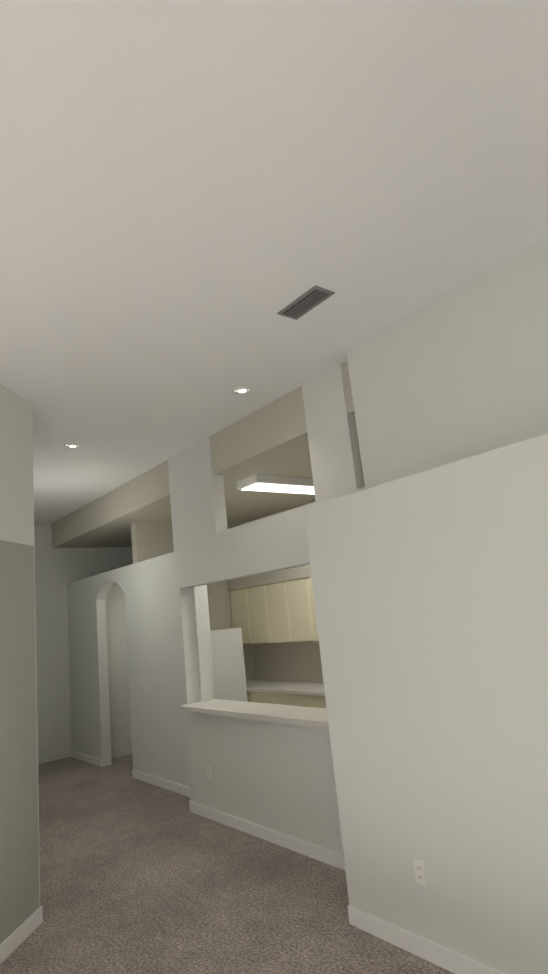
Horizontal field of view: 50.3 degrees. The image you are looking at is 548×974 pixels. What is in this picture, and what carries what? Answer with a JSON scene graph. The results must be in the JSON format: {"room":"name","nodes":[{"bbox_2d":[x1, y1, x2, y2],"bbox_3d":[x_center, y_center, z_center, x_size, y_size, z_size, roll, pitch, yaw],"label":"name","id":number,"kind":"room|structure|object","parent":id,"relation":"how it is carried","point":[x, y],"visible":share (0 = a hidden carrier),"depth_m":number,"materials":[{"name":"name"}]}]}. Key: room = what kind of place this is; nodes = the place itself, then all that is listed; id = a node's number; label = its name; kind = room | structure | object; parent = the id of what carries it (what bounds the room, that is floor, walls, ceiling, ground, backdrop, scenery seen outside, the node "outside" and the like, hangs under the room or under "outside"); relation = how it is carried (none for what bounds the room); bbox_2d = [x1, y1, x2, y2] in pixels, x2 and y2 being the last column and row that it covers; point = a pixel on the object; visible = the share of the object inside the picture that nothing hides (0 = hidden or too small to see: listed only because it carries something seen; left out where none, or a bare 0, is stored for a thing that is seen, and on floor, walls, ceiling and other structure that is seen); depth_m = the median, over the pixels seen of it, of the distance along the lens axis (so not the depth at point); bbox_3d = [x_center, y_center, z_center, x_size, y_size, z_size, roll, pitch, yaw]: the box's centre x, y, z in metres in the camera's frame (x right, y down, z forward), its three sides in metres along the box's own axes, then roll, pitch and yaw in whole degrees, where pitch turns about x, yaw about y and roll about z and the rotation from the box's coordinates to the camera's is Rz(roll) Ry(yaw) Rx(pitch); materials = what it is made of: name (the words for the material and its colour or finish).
{"room":"empty living room","nodes":[
{"label":"empty living room","id":0,"kind":"room"},
{"bbox_2d":[0,384,39,943],"bbox_3d":[-5.609,1.352,4.178,6.180,4.000,5.920,4,-16,-38],"label":"wall","id":1,"kind":"structure","parent":0,"point":[19,858],"depth_m":4.05,"materials":[{"name":"white paint"}]},
{"bbox_2d":[0,750,504,973],"bbox_3d":[-1.358,2.537,2.443,10.800,0.095,13.224,4,-16,-38],"label":"baseboard","id":2,"kind":"structure","parent":1,"relation":"attached to","point":[452,961],"depth_m":3.70,"materials":[{"name":"white"}]},
{"bbox_2d":[34,524,132,763],"bbox_3d":[-2.873,2.350,10.117,5.860,4.000,0.140,4,-16,-38],"label":"wall","id":3,"kind":"structure","parent":0,"point":[57,570],"depth_m":9.47,"materials":[{"name":"white paint"}]},
{"bbox_2d":[67,552,215,786],"bbox_3d":[-1.490,2.493,8.363,1.440,2.700,4.141,4,-16,-38],"label":"wall","id":4,"kind":"structure","parent":0,"point":[126,683],"depth_m":7.76,"materials":[{"name":"white paint"}]},
{"bbox_2d":[131,522,254,680],"bbox_3d":[-1.137,1.817,8.498,1.810,4.000,0.180,4,-16,-38],"label":"wall","id":5,"kind":"structure","parent":0,"point":[150,540],"depth_m":8.52,"materials":[{"name":"beige paint"}]},
{"bbox_2d":[51,361,354,547],"bbox_3d":[-0.600,-0.089,7.797,2.320,0.700,7.270,4,-16,-38],"label":"ceiling","id":6,"kind":"structure","parent":0,"point":[271,438],"depth_m":6.86,"materials":[{"name":"beige paint"}]},
{"bbox_2d":[237,474,314,494],"bbox_3d":[0.198,-0.016,6.616,1.250,0.099,0.360,4,-16,-38],"label":"fluorescent ceiling light","id":7,"kind":"object","parent":6,"relation":"in","point":[273,483],"visible":0.64,"depth_m":6.36,"materials":[{"name":"white plastic"}]},
{"bbox_2d":[0,754,453,973],"bbox_3d":[-0.886,2.659,2.724,12.500,0.120,13.924,4,-16,-38],"label":"floor","id":8,"kind":"structure","parent":0,"point":[137,876],"depth_m":4.07,"materials":[{"name":"carpet"}]},
{"bbox_2d":[210,625,249,701],"bbox_3d":[-0.925,2.821,7.824,0.890,1.720,0.699,4,-16,-38],"label":"refrigerator","id":9,"kind":"object","parent":8,"relation":"on","point":[226,644],"depth_m":7.77,"materials":[{"name":"beige metal"}]},
{"bbox_2d":[246,680,326,707],"bbox_3d":[0.955,2.794,6.714,0.649,0.920,4.700,4,-16,-38],"label":"base cabinet","id":10,"kind":"object","parent":8,"relation":"on","point":[293,693],"depth_m":7.40,"materials":[{"name":"beige"}]},
{"bbox_2d":[168,363,364,853],"bbox_3d":[-0.017,0.995,5.248,0.420,4.000,3.060,4,-16,-38],"label":"wall","id":11,"kind":"structure","parent":0,"point":[271,765],"depth_m":5.19,"materials":[{"name":"white paint"}]},
{"bbox_2d":[206,765,211,779],"bbox_3d":[-0.634,2.781,5.690,0.008,0.120,0.075,4,-16,-38],"label":"outlet","id":12,"kind":"object","parent":11,"relation":"attached to","point":[209,775],"visible":1,"depth_m":5.68,"materials":[{"name":"white plastic"}]},
{"bbox_2d":[0,0,547,523],"bbox_3d":[-1.194,-0.259,3.356,12.500,1.778,13.924,4,-16,-38],"label":"ceiling","id":13,"kind":"structure","parent":0,"point":[196,196],"depth_m":2.64,"materials":[{"name":"white paint"}]},
{"bbox_2d":[64,443,81,447],"bbox_3d":[-2.019,-0.412,5.859,0.170,0.016,0.170,4,-16,-38],"label":"recessed light","id":14,"kind":"object","parent":13,"relation":"in","point":[72,445],"visible":1,"depth_m":5.83,"materials":[{"name":"white"}]},
{"bbox_2d":[232,386,251,393],"bbox_3d":[-0.265,-0.807,4.890,0.170,0.016,0.170,4,-16,-38],"label":"recessed light","id":15,"kind":"object","parent":13,"relation":"in","point":[242,390],"visible":0.98,"depth_m":4.87,"materials":[{"name":"white glass"}]},
{"bbox_2d":[277,285,334,319],"bbox_3d":[0.195,-1.133,3.614,0.160,0.014,0.360,4,-16,-38],"label":"ceiling vent","id":16,"kind":"object","parent":13,"relation":"in","point":[306,302],"visible":1,"depth_m":3.59,"materials":[{"name":"grey metal"}]},
{"bbox_2d":[243,501,323,681],"bbox_3d":[0.421,1.572,8.126,0.140,4.000,7.270,4,-16,-38],"label":"wall","id":17,"kind":"structure","parent":0,"point":[292,661],"depth_m":8.21,"materials":[{"name":"beige paint"}]},
{"bbox_2d":[230,589,249,643],"bbox_3d":[-0.367,1.912,8.696,0.347,0.800,0.445,4,-16,-38],"label":"upper cabinet","id":18,"kind":"object","parent":17,"relation":"attached to","point":[237,597],"depth_m":8.57,"materials":[{"name":"beige wood"}]},
{"bbox_2d":[246,585,269,643],"bbox_3d":[-0.092,1.810,8.358,0.347,0.800,0.450,4,-16,-38],"label":"upper cabinet","id":19,"kind":"object","parent":17,"relation":"attached to","point":[256,597],"depth_m":8.25,"materials":[{"name":"beige wood"}]},
{"bbox_2d":[227,565,310,589],"bbox_3d":[0.865,0.872,7.222,0.359,0.350,4.700,4,-16,-38],"label":"soffit","id":20,"kind":"object","parent":17,"relation":"attached to","point":[292,574],"depth_m":8.04,"materials":[{"name":"beige paint"}]},
{"bbox_2d":[266,581,289,642],"bbox_3d":[0.184,1.708,8.019,0.347,0.800,0.450,4,-16,-38],"label":"upper cabinet","id":21,"kind":"object","parent":17,"relation":"attached to","point":[275,607],"depth_m":7.91,"materials":[{"name":"beige wood"}]},
{"bbox_2d":[286,577,313,641],"bbox_3d":[0.461,1.605,7.678,0.347,0.800,0.451,4,-16,-38],"label":"upper cabinet","id":22,"kind":"object","parent":17,"relation":"attached to","point":[297,592],"depth_m":7.56,"materials":[{"name":"beige wood"}]},
{"bbox_2d":[306,577,318,640],"bbox_3d":[0.738,1.502,7.339,0.347,0.800,0.449,4,-16,-38],"label":"upper cabinet","id":23,"kind":"object","parent":17,"relation":"attached to","point":[308,579],"depth_m":7.38,"materials":[{"name":"beige wood"}]},
{"bbox_2d":[304,237,547,973],"bbox_3d":[1.373,0.362,3.002,0.540,4.000,2.930,4,-16,-38],"label":"wall","id":24,"kind":"structure","parent":0,"point":[428,551],"depth_m":3.23,"materials":[{"name":"white paint"}]},
{"bbox_2d":[413,858,427,886],"bbox_3d":[0.788,2.082,3.152,0.008,0.120,0.075,4,-16,-38],"label":"outlet","id":25,"kind":"object","parent":24,"relation":"attached to","point":[420,872],"visible":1,"depth_m":3.15,"materials":[{"name":"white plastic"}]}
]}

